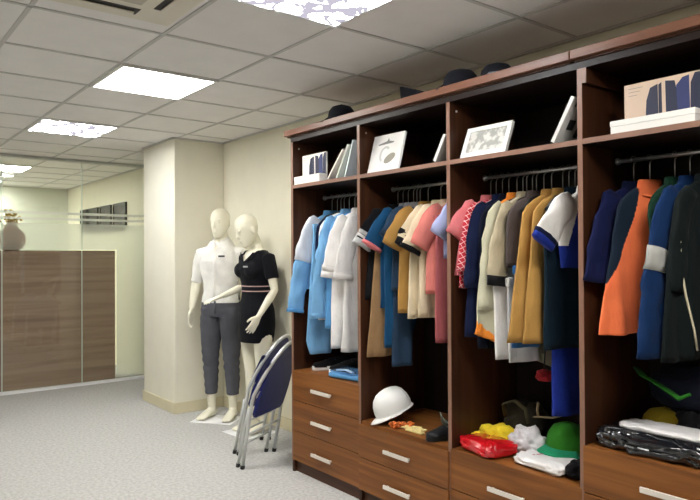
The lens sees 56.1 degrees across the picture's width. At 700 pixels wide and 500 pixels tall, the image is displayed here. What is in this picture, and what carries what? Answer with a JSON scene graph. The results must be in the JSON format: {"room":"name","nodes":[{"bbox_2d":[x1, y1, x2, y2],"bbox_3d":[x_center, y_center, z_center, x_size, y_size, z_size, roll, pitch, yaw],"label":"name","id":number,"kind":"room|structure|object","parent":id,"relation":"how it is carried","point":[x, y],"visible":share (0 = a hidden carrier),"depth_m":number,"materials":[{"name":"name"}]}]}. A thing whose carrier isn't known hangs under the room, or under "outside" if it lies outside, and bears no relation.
{"room":"clothing showroom","nodes":[
{"label":"clothing showroom","id":0,"kind":"room"},
{"bbox_2d":[0,186,67,250],"bbox_3d":[-7.351,0.284,8.352,7.370,2.520,0.120,0,-1,-38],"label":"wall","id":1,"kind":"structure","parent":0,"point":[16,198],"depth_m":10.22,"materials":[{"name":"paint"}]},
{"bbox_2d":[0,365,358,499],"bbox_3d":[-2.902,1.510,2.769,7.250,0.080,14.370,0,-1,-38],"label":"floor","id":2,"kind":"structure","parent":0,"point":[103,441],"depth_m":4.75,"materials":[{"name":"carpet"}]},
{"bbox_2d":[0,251,114,391],"bbox_3d":[-4.327,0.759,6.614,3.748,1.503,0.435,0,-1,-38],"label":"cabinet","id":3,"kind":"object","parent":2,"relation":"on","point":[41,290],"visible":0.94,"depth_m":7.20,"materials":[{"name":"brown laminate"}]},
{"bbox_2d":[0,153,143,395],"bbox_3d":[-5.201,0.250,5.609,7.130,2.515,0.054,0,-1,-38],"label":"glass","id":4,"kind":"object","parent":2,"relation":"on","point":[128,240],"visible":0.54,"depth_m":7.53,"materials":[{"name":"glass"}]},
{"bbox_2d":[190,415,239,424],"bbox_3d":[-1.167,1.486,5.768,0.380,0.002,0.300,0,-1,14],"label":"paper sheet","id":5,"kind":"object","parent":2,"relation":"on","point":[215,419],"visible":0.64,"depth_m":5.72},
{"bbox_2d":[188,209,245,421],"bbox_3d":[-1.154,0.555,5.816,0.599,1.850,0.322,0,-1,14],"label":"mannequin","id":6,"kind":"object","parent":5,"relation":"on","point":[214,264],"visible":0.89,"depth_m":5.76},
{"bbox_2d":[221,428,274,439],"bbox_3d":[-0.816,1.481,5.351,0.320,0.002,0.340,0,-1,-44],"label":"paper sheet","id":7,"kind":"object","parent":2,"relation":"on","point":[231,432],"visible":0.29,"depth_m":5.30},
{"bbox_2d":[204,214,278,434],"bbox_3d":[-0.857,0.592,5.360,0.478,1.763,0.546,0,-1,-44],"label":"mannequin","id":8,"kind":"object","parent":7,"relation":"on","point":[257,271],"visible":0.88,"depth_m":5.30},
{"bbox_2d":[233,334,291,455],"bbox_3d":[-0.618,1.049,4.886,0.354,0.860,0.461,-1,-1,23],"label":"folding chair","id":9,"kind":"object","parent":2,"relation":"on","point":[284,339],"visible":0.56,"depth_m":4.73,"materials":[{"name":"grey metal"}]},
{"bbox_2d":[236,340,291,469],"bbox_3d":[-0.541,1.046,4.578,0.354,0.860,0.461,-1,-1,23],"label":"folding chair","id":10,"kind":"object","parent":2,"relation":"on","point":[273,383],"visible":0.88,"depth_m":4.50,"materials":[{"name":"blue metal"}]},
{"bbox_2d":[284,51,648,499],"bbox_3d":[0.458,0.276,3.693,0.574,2.369,2.225,0,-1,-38],"label":"wardrobe","id":11,"kind":"object","parent":2,"relation":"on","point":[335,443],"depth_m":3.42,"materials":[{"name":"brown wood"}]},
{"bbox_2d":[294,173,325,184],"bbox_3d":[-0.264,-0.460,4.282,0.052,0.052,0.291,0,-1,-38],"label":"flat box","id":12,"kind":"object","parent":11,"relation":"on","point":[319,176],"visible":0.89,"depth_m":4.24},
{"bbox_2d":[302,151,327,179],"bbox_3d":[-0.232,-0.531,4.297,0.013,0.194,0.270,0,-1,-38],"label":"display card","id":13,"kind":"object","parent":11,"relation":"on","point":[316,163],"visible":0.66,"depth_m":4.28,"materials":[{"name":"grey"}]},
{"bbox_2d":[294,179,356,192],"bbox_3d":[0.033,-0.424,4.269,0.508,0.022,0.686,0,-1,-38],"label":"shelf","id":14,"kind":"object","parent":11,"relation":"attached to","point":[330,185],"depth_m":4.32,"materials":[{"name":"brown wood"}]},
{"bbox_2d":[312,355,351,369],"bbox_3d":[-0.118,0.752,4.402,0.280,0.086,0.093,0,-1,-18],"label":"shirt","id":15,"kind":"object","parent":11,"relation":"on","point":[325,364],"visible":0.7,"depth_m":4.37,"materials":[{"name":"black fabric"}]},
{"bbox_2d":[328,367,357,381],"bbox_3d":[0.027,0.761,4.067,0.313,0.061,0.204,-1,-1,42],"label":"shirt","id":16,"kind":"object","parent":11,"relation":"on","point":[347,373],"visible":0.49,"depth_m":4.02,"materials":[{"name":"blue fabric"}]},
{"bbox_2d":[344,140,356,176],"bbox_3d":[0.071,-0.550,4.029,0.202,0.222,0.099,0,-1,-38],"label":"brochure","id":17,"kind":"object","parent":11,"relation":"on","point":[351,167],"visible":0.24,"depth_m":3.98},
{"bbox_2d":[367,131,406,172],"bbox_3d":[0.209,-0.552,3.735,0.074,0.221,0.262,0,-1,-38],"label":"display board","id":18,"kind":"object","parent":11,"relation":"on","point":[387,151],"visible":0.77,"depth_m":3.72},
{"bbox_2d":[371,386,412,424],"bbox_3d":[0.243,0.891,3.777,0.255,0.208,0.208,0,-1,-38],"label":"hard hat","id":19,"kind":"object","parent":11,"relation":"on","point":[390,402],"visible":1,"depth_m":3.71,"materials":[{"name":"white plastic"}]},
{"bbox_2d":[362,165,446,183],"bbox_3d":[0.471,-0.431,3.709,0.508,0.022,0.690,0,-1,-38],"label":"shelf","id":20,"kind":"object","parent":11,"relation":"attached to","point":[417,174],"depth_m":3.74,"materials":[{"name":"brown wood"}]},
{"bbox_2d":[425,423,447,441],"bbox_3d":[0.515,0.941,3.447,0.280,0.086,0.093,0,-1,-30],"label":"shoe","id":21,"kind":"object","parent":11,"relation":"on","point":[439,434],"visible":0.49,"depth_m":3.38,"materials":[{"name":"black leather"}]},
{"bbox_2d":[433,134,445,161],"bbox_3d":[0.532,-0.518,3.395,0.202,0.137,0.090,0,-1,-38],"label":"photo frame","id":22,"kind":"object","parent":11,"relation":"on","point":[440,155],"visible":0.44,"depth_m":3.34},
{"bbox_2d":[460,120,514,157],"bbox_3d":[0.658,-0.527,3.162,0.076,0.158,0.277,0,-1,-38],"label":"picture frame","id":23,"kind":"object","parent":11,"relation":"on","point":[492,138],"visible":0.9,"depth_m":3.15,"materials":[{"name":"white plastic"}]},
{"bbox_2d":[466,126,506,152],"bbox_3d":[0.659,-0.527,3.163,0.053,0.113,0.231,0,-1,-38],"label":"picture","id":24,"kind":"object","parent":23,"relation":"attached to","point":[484,139],"depth_m":3.16},
{"bbox_2d":[460,432,517,458],"bbox_3d":[0.674,0.944,3.201,0.214,0.072,0.270,0,-1,-24],"label":"packet","id":25,"kind":"object","parent":11,"relation":"on","point":[485,445],"visible":0.94,"depth_m":3.12,"materials":[{"name":"red plastic"}]},
{"bbox_2d":[471,422,513,439],"bbox_3d":[0.744,0.931,3.300,0.195,0.099,0.259,0,-1,-38],"label":"cloth","id":26,"kind":"object","parent":11,"relation":"on","point":[503,430],"visible":0.38,"depth_m":3.29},
{"bbox_2d":[493,268,513,359],"bbox_3d":[0.750,0.258,3.172,0.158,0.532,0.036,0,-1,-26],"label":"trousers","id":27,"kind":"object","parent":11,"relation":"hanging from","point":[499,293],"visible":0.32,"depth_m":3.15,"materials":[{"name":"white fabric"}]},
{"bbox_2d":[450,145,577,171],"bbox_3d":[0.918,-0.439,3.139,0.508,0.022,0.712,0,-1,-38],"label":"shelf","id":28,"kind":"object","parent":11,"relation":"attached to","point":[541,156],"depth_m":3.14,"materials":[{"name":"brown wood"}]},
{"bbox_2d":[505,278,539,362],"bbox_3d":[0.828,0.333,3.148,0.194,0.402,0.037,0,-1,-22],"label":"trousers","id":29,"kind":"object","parent":11,"relation":"hanging from","point":[525,354],"visible":0.41,"depth_m":3.12,"materials":[{"name":"white fabric"}]},
{"bbox_2d":[508,424,545,452],"bbox_3d":[0.864,0.912,3.186,0.180,0.134,0.202,0,-1,-38],"label":"cloth","id":30,"kind":"object","parent":11,"relation":"on","point":[527,438],"visible":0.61,"depth_m":3.13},
{"bbox_2d":[502,399,552,437],"bbox_3d":[0.902,0.865,3.357,0.243,0.230,0.210,-1,-1,43],"label":"bag","id":31,"kind":"object","parent":11,"relation":"on","point":[515,412],"visible":0.53,"depth_m":3.30,"materials":[{"name":"fabric"}]},
{"bbox_2d":[514,449,576,475],"bbox_3d":[0.888,0.951,2.958,0.188,0.051,0.287,0,-1,-33],"label":"packet","id":32,"kind":"object","parent":11,"relation":"on","point":[553,466],"visible":0.68,"depth_m":2.91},
{"bbox_2d":[551,96,576,142],"bbox_3d":[0.974,-0.549,2.831,0.202,0.186,0.117,0,-1,-38],"label":"photo frame","id":33,"kind":"object","parent":11,"relation":"on","point":[566,130],"visible":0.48,"depth_m":2.79,"materials":[{"name":"white plastic"}]},
{"bbox_2d":[551,348,579,416],"bbox_3d":[0.987,0.481,3.004,0.158,0.542,0.058,0,-1,-26],"label":"trousers","id":34,"kind":"object","parent":11,"relation":"hanging from","point":[564,361],"visible":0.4,"depth_m":2.98,"materials":[{"name":"fabric"}]},
{"bbox_2d":[565,458,579,479],"bbox_3d":[0.990,0.932,2.819,0.150,0.086,0.111,0,-1,-38],"label":"cloth","id":35,"kind":"object","parent":11,"relation":"on","point":[572,469],"visible":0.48,"depth_m":2.78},
{"bbox_2d":[572,163,576,186],"bbox_3d":[1.028,-0.283,3.001,0.323,0.226,0.012,0,-1,-26],"label":"clothes hanger","id":36,"kind":"object","parent":11,"relation":"hanging from","point":[574,163],"visible":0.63,"depth_m":3.00,"materials":[{"name":"metal"}]},
{"bbox_2d":[543,187,578,350],"bbox_3d":[1.030,0.079,2.999,0.400,0.731,0.073,0,-1,-26],"label":"coat","id":37,"kind":"object","parent":36,"relation":"hanging from","point":[561,285],"visible":0.31,"depth_m":2.93,"materials":[{"name":"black fabric"}]},
{"bbox_3d":[1.026,0.953,3.078,0.230,0.048,0.245,0,-1,-38],"label":"cloth","id":38,"kind":"object","parent":11,"relation":"on","visible":0},
{"bbox_2d":[537,421,579,458],"bbox_3d":[0.997,0.873,3.058,0.254,0.142,0.221,0,-1,-34],"label":"hat","id":39,"kind":"object","parent":38,"relation":"on","point":[563,438],"visible":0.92,"depth_m":3.00,"materials":[{"name":"fabric"}]},
{"bbox_3d":[0.828,-0.280,3.257,0.323,0.226,0.012,0,-1,-26],"label":"clothes hanger","id":40,"kind":"object","parent":11,"relation":"hanging from","visible":0},
{"bbox_2d":[474,192,551,365],"bbox_3d":[0.829,0.163,3.253,0.530,0.892,0.083,0,-1,-26],"label":"overall","id":41,"kind":"object","parent":40,"relation":"hanging from","point":[485,302],"visible":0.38,"depth_m":3.15,"materials":[{"name":"beige fabric"}]},
{"bbox_3d":[0.288,-0.271,3.946,0.323,0.226,0.012,0,-1,-26],"label":"clothes hanger","id":42,"kind":"object","parent":11,"relation":"hanging from","visible":0},
{"bbox_2d":[352,204,398,299],"bbox_3d":[0.271,0.011,3.928,0.581,0.571,0.075,0,-1,-26],"label":"polo shirt","id":43,"kind":"object","parent":42,"relation":"hanging from","point":[376,212],"visible":0.22,"depth_m":3.83,"materials":[{"name":"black fabric"}]},
{"bbox_3d":[0.344,-0.272,3.875,0.323,0.226,0.012,0,-1,-26],"label":"clothes hanger","id":44,"kind":"object","parent":11,"relation":"hanging from","visible":0},
{"bbox_2d":[362,203,403,307],"bbox_3d":[0.327,0.031,3.859,0.584,0.612,0.077,0,-1,-26],"label":"polo shirt","id":45,"kind":"object","parent":44,"relation":"hanging from","point":[373,240],"visible":0.22,"depth_m":3.77,"materials":[{"name":"teal fabric"}]},
{"bbox_3d":[0.446,-0.274,3.745,0.323,0.226,0.012,0,-1,-26],"label":"clothes hanger","id":46,"kind":"object","parent":11,"relation":"hanging from","visible":0},
{"bbox_2d":[382,201,430,312],"bbox_3d":[0.426,0.039,3.731,0.551,0.633,0.072,0,-1,-26],"label":"polo shirt","id":47,"kind":"object","parent":46,"relation":"hanging from","point":[391,234],"visible":0.19,"depth_m":3.65,"materials":[{"name":"yellow fabric"}]},
{"bbox_3d":[0.507,-0.275,3.666,0.323,0.226,0.012,0,-1,-26],"label":"clothes hanger","id":48,"kind":"object","parent":11,"relation":"hanging from","visible":0},
{"bbox_2d":[394,200,438,318],"bbox_3d":[0.490,0.048,3.651,0.560,0.652,0.072,0,-1,-26],"label":"polo shirt","id":49,"kind":"object","parent":48,"relation":"hanging from","point":[414,285],"visible":0.2,"depth_m":3.57,"materials":[{"name":"beige fabric"}]},
{"bbox_3d":[0.581,-0.276,3.572,0.323,0.226,0.012,0,-1,-26],"label":"clothes hanger","id":50,"kind":"object","parent":11,"relation":"hanging from","visible":0},
{"bbox_2d":[410,202,446,293],"bbox_3d":[0.560,-0.023,3.556,0.544,0.513,0.065,0,-1,-26],"label":"polo shirt","id":51,"kind":"object","parent":50,"relation":"hanging from","point":[422,236],"visible":0.3,"depth_m":3.47,"materials":[{"name":"pink fabric"}]},
{"bbox_3d":[0.726,-0.278,3.387,0.323,0.226,0.012,0,-1,-26],"label":"clothes hanger","id":52,"kind":"object","parent":11,"relation":"hanging from","visible":0},
{"bbox_2d":[446,195,491,275],"bbox_3d":[0.712,-0.075,3.369,0.521,0.413,0.064,0,-1,-26],"label":"polo shirt","id":53,"kind":"object","parent":52,"relation":"hanging from","point":[455,226],"visible":0.21,"depth_m":3.28,"materials":[{"name":"pink fabric"}]},
{"bbox_3d":[1.069,-0.284,2.950,0.323,0.226,0.012,0,-1,-24],"label":"clothes hanger","id":54,"kind":"object","parent":11,"relation":"hanging from","visible":0},
{"bbox_2d":[532,186,577,267],"bbox_3d":[1.048,-0.102,2.934,0.599,0.370,0.072,0,-1,-24],"label":"polo shirt","id":55,"kind":"object","parent":54,"relation":"hanging from","point":[559,224],"visible":0.33,"depth_m":2.87,"materials":[{"name":"fabric"}]},
{"bbox_3d":[-0.005,-0.266,4.319,0.323,0.226,0.012,0,-1,-26],"label":"clothes hanger","id":56,"kind":"object","parent":11,"relation":"hanging from","visible":0},
{"bbox_2d":[310,209,350,318],"bbox_3d":[-0.001,0.086,4.311,0.575,0.712,0.074,0,-1,-26],"label":"shirt","id":57,"kind":"object","parent":56,"relation":"hanging from","point":[318,289],"visible":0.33,"depth_m":4.20,"materials":[{"name":"fabric"}]},
{"bbox_3d":[0.032,-0.267,4.272,0.323,0.226,0.012,0,-1,-26],"label":"clothes hanger","id":58,"kind":"object","parent":11,"relation":"hanging from","visible":0},
{"bbox_2d":[325,212,350,328],"bbox_3d":[0.035,0.129,4.263,0.420,0.749,0.066,0,-1,-26],"label":"shirt","id":59,"kind":"object","parent":58,"relation":"hanging from","point":[329,280],"visible":0.11,"depth_m":4.18,"materials":[{"name":"blue fabric"}]},
{"bbox_3d":[0.406,-0.273,3.796,0.323,0.226,0.012,0,-1,-26],"label":"clothes hanger","id":60,"kind":"object","parent":11,"relation":"hanging from","visible":0},
{"bbox_2d":[379,202,418,290],"bbox_3d":[0.390,-0.020,3.778,0.509,0.512,0.062,0,-1,-26],"label":"shirt","id":61,"kind":"object","parent":60,"relation":"hanging from","point":[395,254],"visible":0.15,"depth_m":3.71,"materials":[{"name":"blue fabric"}]},
{"bbox_3d":[0.546,-0.275,3.617,0.323,0.226,0.012,0,-1,-26],"label":"clothes hanger","id":62,"kind":"object","parent":11,"relation":"hanging from","visible":0},
{"bbox_2d":[400,199,446,317],"bbox_3d":[0.527,0.045,3.600,0.591,0.648,0.075,0,-1,-26],"label":"shirt","id":63,"kind":"object","parent":62,"relation":"hanging from","point":[427,301],"visible":0.23,"depth_m":3.52,"materials":[{"name":"beige fabric"}]},
{"bbox_3d":[0.652,-0.277,3.481,0.323,0.226,0.012,0,-1,-26],"label":"clothes hanger","id":64,"kind":"object","parent":11,"relation":"hanging from","visible":0},
{"bbox_2d":[430,203,446,257],"bbox_3d":[0.637,-0.115,3.465,0.500,0.330,0.060,0,-1,-26],"label":"shirt","id":65,"kind":"object","parent":64,"relation":"hanging from","point":[439,226],"visible":0.13,"depth_m":3.37,"materials":[{"name":"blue fabric"}]},
{"bbox_3d":[0.748,-0.279,3.359,0.323,0.226,0.012,0,-1,-26],"label":"clothes hanger","id":66,"kind":"object","parent":11,"relation":"hanging from","visible":0},
{"bbox_2d":[456,199,490,287],"bbox_3d":[0.754,-0.034,3.345,0.509,0.448,0.069,0,-1,-26],"label":"shirt","id":67,"kind":"object","parent":66,"relation":"hanging from","point":[462,246],"visible":0.22,"depth_m":3.25,"materials":[{"name":"red fabric"}]},
{"bbox_3d":[0.773,-0.279,3.328,0.323,0.226,0.012,0,-1,-26],"label":"clothes hanger","id":68,"kind":"object","parent":11,"relation":"hanging from","visible":0},
{"bbox_2d":[464,194,498,336],"bbox_3d":[0.775,0.073,3.322,0.498,0.710,0.073,0,-1,-26],"label":"shirt","id":69,"kind":"object","parent":68,"relation":"hanging from","point":[471,272],"visible":0.22,"depth_m":3.22,"materials":[{"name":"blue fabric"}]},
{"bbox_3d":[0.899,-0.281,3.166,0.323,0.226,0.012,0,-1,-26],"label":"clothes hanger","id":70,"kind":"object","parent":11,"relation":"hanging from","visible":0},
{"bbox_2d":[506,190,540,267],"bbox_3d":[0.901,-0.100,3.165,0.372,0.370,0.049,0,-1,-26],"label":"shirt","id":71,"kind":"object","parent":70,"relation":"hanging from","point":[513,223],"visible":0.33,"depth_m":3.09,"materials":[{"name":"beige fabric"}]},
{"label":"clothes hanger","id":72,"kind":"object","parent":11,"relation":"hanging from","visible":0},
{"bbox_2d":[367,251,391,356],"bbox_3d":[0.196,0.220,3.848,0.229,0.797,0.052,0,-1,-26],"label":"trousers","id":73,"kind":"object","parent":72,"relation":"hanging from","point":[375,345],"visible":0.38,"depth_m":3.81,"materials":[{"name":"beige fabric"}]},
{"label":"clothes hanger","id":74,"kind":"object","parent":11,"relation":"hanging from","visible":0},
{"bbox_2d":[392,291,412,366],"bbox_3d":[0.308,0.261,3.772,0.164,0.802,0.050,0,-1,-26],"label":"trousers","id":75,"kind":"object","parent":74,"relation":"hanging from","point":[402,333],"visible":0.43,"depth_m":3.75,"materials":[{"name":"blue fabric"}]},
{"label":"clothes hanger","id":76,"kind":"object","parent":11,"relation":"hanging from","visible":0},
{"bbox_2d":[434,215,447,342],"bbox_3d":[0.521,0.152,3.489,0.159,0.672,0.048,0,-1,-32],"label":"trousers","id":77,"kind":"object","parent":76,"relation":"hanging from","point":[441,322],"visible":0.38,"depth_m":3.45,"materials":[{"name":"fabric"}]},
{"bbox_2d":[570,14,699,499],"bbox_3d":[1.371,0.311,2.542,0.555,2.268,0.798,0,-1,-38],"label":"wardrobe","id":78,"kind":"object","parent":2,"relation":"on","point":[672,48],"visible":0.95,"depth_m":2.58,"materials":[{"name":"brown wood"}]},
{"bbox_2d":[598,179,661,335],"bbox_3d":[1.246,0.026,2.721,0.550,0.633,0.079,0,-1,-22],"label":"jacket","id":79,"kind":"object","parent":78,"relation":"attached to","point":[620,308],"visible":0.49,"depth_m":2.66,"materials":[{"name":"orange fabric"}]},
{"bbox_2d":[630,156,635,180],"bbox_3d":[1.201,-0.286,2.781,0.323,0.226,0.012,0,-1,-24],"label":"clothes hanger","id":80,"kind":"object","parent":78,"relation":"hanging from","point":[632,156],"visible":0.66,"depth_m":2.78,"materials":[{"name":"metal"}]},
{"bbox_2d":[583,181,637,283],"bbox_3d":[1.203,-0.073,2.775,0.569,0.434,0.067,0,-1,-24],"label":"jacket","id":81,"kind":"object","parent":80,"relation":"hanging from","point":[598,248],"visible":0.42,"depth_m":2.67,"materials":[{"name":"blue fabric"}]},
{"bbox_2d":[584,126,699,154],"bbox_3d":[1.371,-0.447,2.562,0.508,0.022,0.710,0,-1,-38],"label":"shelf","id":82,"kind":"object","parent":78,"relation":"attached to","point":[661,139],"depth_m":2.62,"materials":[{"name":"brown wood"}]},
{"bbox_2d":[596,418,699,468],"bbox_3d":[1.221,0.740,2.552,0.262,0.100,0.521,0,-1,-38],"label":"packet","id":83,"kind":"object","parent":78,"relation":"on","point":[671,443],"visible":1,"depth_m":2.52,"materials":[{"name":"black plastic"}]},
{"bbox_2d":[610,107,699,133],"bbox_3d":[1.149,-0.483,2.485,0.052,0.052,0.329,0,-1,-38],"label":"flat box","id":84,"kind":"object","parent":78,"relation":"on","point":[693,113],"visible":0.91,"depth_m":2.45,"materials":[{"name":"cardboard"}]},
{"bbox_2d":[624,70,699,118],"bbox_3d":[1.192,-0.557,2.513,0.013,0.200,0.295,0,-1,-38],"label":"display card","id":85,"kind":"object","parent":84,"relation":"on","point":[679,91],"visible":0.71,"depth_m":2.50,"materials":[{"name":"beige"}]},
{"bbox_2d":[636,175,694,359],"bbox_3d":[1.349,0.059,2.589,0.629,0.703,0.076,0,-1,-26],"label":"jacket","id":86,"kind":"object","parent":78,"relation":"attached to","point":[653,279],"visible":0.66,"depth_m":2.47,"materials":[{"name":"blue fabric"}]},
{"bbox_2d":[672,150,676,176],"bbox_3d":[1.308,-0.288,2.644,0.323,0.226,0.012,0,-1,-32],"label":"clothes hanger","id":87,"kind":"object","parent":78,"relation":"hanging from","point":[674,150],"visible":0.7,"depth_m":2.64,"materials":[{"name":"metal"}]},
{"bbox_2d":[648,177,677,231],"bbox_3d":[1.320,-0.116,2.651,0.382,0.352,0.056,0,-1,-32],"label":"jacket","id":88,"kind":"object","parent":87,"relation":"hanging from","point":[668,181],"visible":0.22,"depth_m":2.56,"materials":[{"name":"green fabric"}]},
{"bbox_2d":[670,407,699,428],"bbox_3d":[1.391,0.708,2.707,0.178,0.166,0.237,0,-1,-38],"label":"cloth","id":89,"kind":"object","parent":78,"relation":"on","point":[687,418],"visible":0.26,"depth_m":2.65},
{"bbox_2d":[633,364,699,410],"bbox_3d":[1.347,0.559,2.697,0.278,0.176,0.301,0,-1,-13],"label":"shoulder bag","id":90,"kind":"object","parent":89,"relation":"on","point":[672,386],"visible":1,"depth_m":2.68,"materials":[{"name":"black fabric"}]},
{"bbox_3d":[1.322,0.768,2.754,0.209,0.047,0.250,0,-1,-38],"label":"cloth","id":91,"kind":"object","parent":78,"relation":"on","visible":0},
{"bbox_2d":[642,406,677,424],"bbox_3d":[1.304,0.706,2.740,0.214,0.100,0.186,0,-1,-38],"label":"cap","id":92,"kind":"object","parent":91,"relation":"on","point":[664,414],"visible":0.39,"depth_m":2.71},
{"bbox_3d":[1.383,-0.289,2.548,0.323,0.226,0.012,0,-1,-26],"label":"clothes hanger","id":93,"kind":"object","parent":78,"relation":"hanging from","visible":0},
{"bbox_2d":[660,174,699,362],"bbox_3d":[1.385,0.063,2.541,0.537,0.711,0.089,0,-1,-26],"label":"jacket","id":94,"kind":"object","parent":93,"relation":"hanging from","point":[681,318],"visible":1,"depth_m":2.45,"materials":[{"name":"black fabric"}]},
{"bbox_2d":[144,139,223,402],"bbox_3d":[-1.637,0.236,6.439,0.495,2.520,0.760,0,-1,-38],"label":"wall column","id":95,"kind":"structure","parent":0,"point":[183,179],"depth_m":6.15,"materials":[{"name":"paint"}]},
{"bbox_2d":[143,390,223,413],"bbox_3d":[-1.641,1.446,6.420,0.495,0.100,0.786,0,-1,-38],"label":"baseboard","id":96,"kind":"structure","parent":95,"relation":"attached to","point":[201,404],"depth_m":6.12,"materials":[{"name":"paint"}]},
{"bbox_2d":[306,224,331,353],"bbox_3d":[-0.194,0.257,4.363,0.208,0.857,0.048,0,-1,-26],"label":"trousers","id":97,"kind":"object","parent":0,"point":[318,338],"visible":0.42,"depth_m":4.33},
{"bbox_2d":[0,0,694,188],"bbox_3d":[-2.916,-1.089,2.792,7.250,0.080,14.370,0,-1,-38],"label":"ceiling","id":98,"kind":"structure","parent":0,"point":[425,24],"depth_m":3.61,"materials":[{"name":"tile"}]},
{"bbox_2d":[25,118,119,137],"bbox_3d":[-2.340,-1.019,5.523,0.600,0.009,0.600,0,-1,-38],"label":"recessed light","id":99,"kind":"object","parent":98,"relation":"in","point":[44,125],"visible":1,"depth_m":5.50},
{"bbox_2d":[51,0,204,25],"bbox_3d":[-0.909,-1.037,2.443,0.830,0.042,0.825,0,-1,-38],"label":"air conditioner","id":100,"kind":"object","parent":98,"relation":"attached to","point":[162,12],"visible":1,"depth_m":2.77,"materials":[{"name":"beige plastic"}]},
{"bbox_2d":[89,64,218,99],"bbox_3d":[-1.230,-1.037,4.106,0.600,0.009,0.600,0,-1,-38],"label":"recessed light","id":101,"kind":"object","parent":98,"relation":"in","point":[125,78],"visible":1,"depth_m":4.07,"materials":[{"name":"plastic"}]},
{"bbox_2d":[228,0,395,27],"bbox_3d":[-0.120,-1.056,2.689,0.600,0.009,0.600,0,-1,-38],"label":"recessed light","id":102,"kind":"object","parent":98,"relation":"in","point":[330,13],"visible":1,"depth_m":2.86,"materials":[{"name":"plastic"}]},
{"bbox_2d":[0,0,699,189],"bbox_3d":[-2.926,-1.044,2.708,7.130,0.012,14.250,0,-1,-38],"label":"grid","id":103,"kind":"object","parent":98,"relation":"attached to","point":[32,3],"depth_m":3.70,"materials":[{"name":"metal"}]},
{"bbox_2d":[68,4,699,418],"bbox_3d":[-0.066,0.214,4.932,0.120,2.520,14.250,0,-1,-38],"label":"wall","id":104,"kind":"structure","parent":0,"point":[256,168],"depth_m":5.67,"materials":[{"name":"paint"}]},
{"bbox_2d":[113,202,126,224],"bbox_3d":[-2.999,-0.435,8.556,0.027,0.355,0.480,0,-1,-38],"label":"picture frame","id":105,"kind":"object","parent":104,"relation":"attached to","point":[118,208],"visible":0.49,"depth_m":8.53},
{"bbox_2d":[114,204,123,224],"bbox_3d":[-2.996,-0.435,8.559,0.010,0.311,0.436,0,-1,-38],"label":"print","id":106,"kind":"object","parent":105,"relation":"attached to","point":[118,208],"depth_m":8.56},
{"bbox_2d":[224,396,291,431],"bbox_3d":[-0.596,1.432,5.498,0.013,0.100,1.980,0,-1,-38],"label":"baseboard","id":107,"kind":"structure","parent":104,"relation":"attached to","point":[285,423],"depth_m":5.53,"materials":[{"name":"paint"}]},
{"bbox_3d":[0.066,-0.267,4.229,0.323,0.226,0.012,0,-1,-26],"label":"clothes hanger","id":108,"kind":"object","parent":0,"visible":0},
{"bbox_2d":[320,208,356,348],"bbox_3d":[0.069,0.175,4.227,0.564,0.891,0.083,0,-1,-25],"label":"coat","id":109,"kind":"object","parent":108,"relation":"hanging from","point":[334,239],"visible":0.28,"depth_m":4.13,"materials":[{"name":"white fabric"}]},
{"bbox_3d":[0.140,-0.269,4.134,0.323,0.226,0.012,0,-1,-26],"label":"clothes hanger","id":110,"kind":"object","parent":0,"visible":0},
{"bbox_2d":[333,213,357,351],"bbox_3d":[0.146,0.179,4.129,0.564,0.902,0.079,0,-1,-26],"label":"coat","id":111,"kind":"object","parent":110,"relation":"hanging from","point":[346,267],"visible":0.34,"depth_m":4.03,"materials":[{"name":"white fabric"}]},
{"bbox_3d":[0.797,-0.280,3.296,0.323,0.226,0.012,0,-1,-26],"label":"clothes hanger","id":112,"kind":"object","parent":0,"visible":0},
{"bbox_2d":[478,193,506,348],"bbox_3d":[0.802,0.104,3.293,0.402,0.773,0.061,0,-1,-23],"label":"coat","id":113,"kind":"object","parent":112,"relation":"hanging from","point":[483,343],"visible":0.2,"depth_m":3.21,"materials":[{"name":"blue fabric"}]},
{"bbox_3d":[0.951,-0.282,3.099,0.323,0.226,0.012,0,-1,-26],"label":"clothes hanger","id":114,"kind":"object","parent":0,"visible":0},
{"bbox_2d":[507,189,551,342],"bbox_3d":[0.955,0.071,3.093,0.532,0.713,0.071,0,-1,-26],"label":"coat","id":115,"kind":"object","parent":114,"relation":"hanging from","point":[517,318],"visible":0.28,"depth_m":3.00,"materials":[{"name":"fabric"}]},
{"bbox_3d":[0.988,-0.283,3.052,0.323,0.226,0.012,0,-1,-26],"label":"clothes hanger","id":116,"kind":"object","parent":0,"visible":0},
{"bbox_2d":[522,188,563,343],"bbox_3d":[1.004,0.070,3.049,0.509,0.713,0.065,0,-1,-26],"label":"coat","id":117,"kind":"object","parent":116,"relation":"hanging from","point":[534,304],"visible":0.23,"depth_m":2.95,"materials":[{"name":"fabric"}]},
{"bbox_3d":[-0.122,-0.264,4.469,0.323,0.226,0.012,0,-1,-26],"label":"clothes hanger","id":118,"kind":"object","parent":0,"visible":0},
{"bbox_2d":[286,210,339,312],"bbox_3d":[-0.117,0.076,4.463,0.673,0.687,0.072,0,-1,-26],"label":"jacket","id":119,"kind":"object","parent":118,"relation":"hanging from","point":[300,280],"visible":0.37,"depth_m":4.34,"materials":[{"name":"blue fabric"}]},
{"bbox_3d":[0.864,-0.281,3.211,0.323,0.226,0.012,0,-1,-26],"label":"clothes hanger","id":120,"kind":"object","parent":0,"visible":0},
{"bbox_2d":[486,191,525,286],"bbox_3d":[0.871,-0.054,3.202,0.497,0.460,0.068,0,-1,-26],"label":"jacket","id":121,"kind":"object","parent":120,"relation":"hanging from","point":[497,271],"visible":0.34,"depth_m":3.10,"materials":[{"name":"beige fabric"}]},
{"bbox_3d":[0.372,-0.272,3.839,0.323,0.226,0.012,0,-1,-26],"label":"clothes hanger","id":122,"kind":"object","parent":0,"visible":0},
{"bbox_2d":[384,202,416,347],"bbox_3d":[0.363,0.144,3.826,0.379,0.839,0.072,0,-1,-26],"label":"overall","id":123,"kind":"object","parent":122,"relation":"hanging from","point":[388,328],"visible":0.27,"depth_m":3.74,"materials":[{"name":"teal fabric"}]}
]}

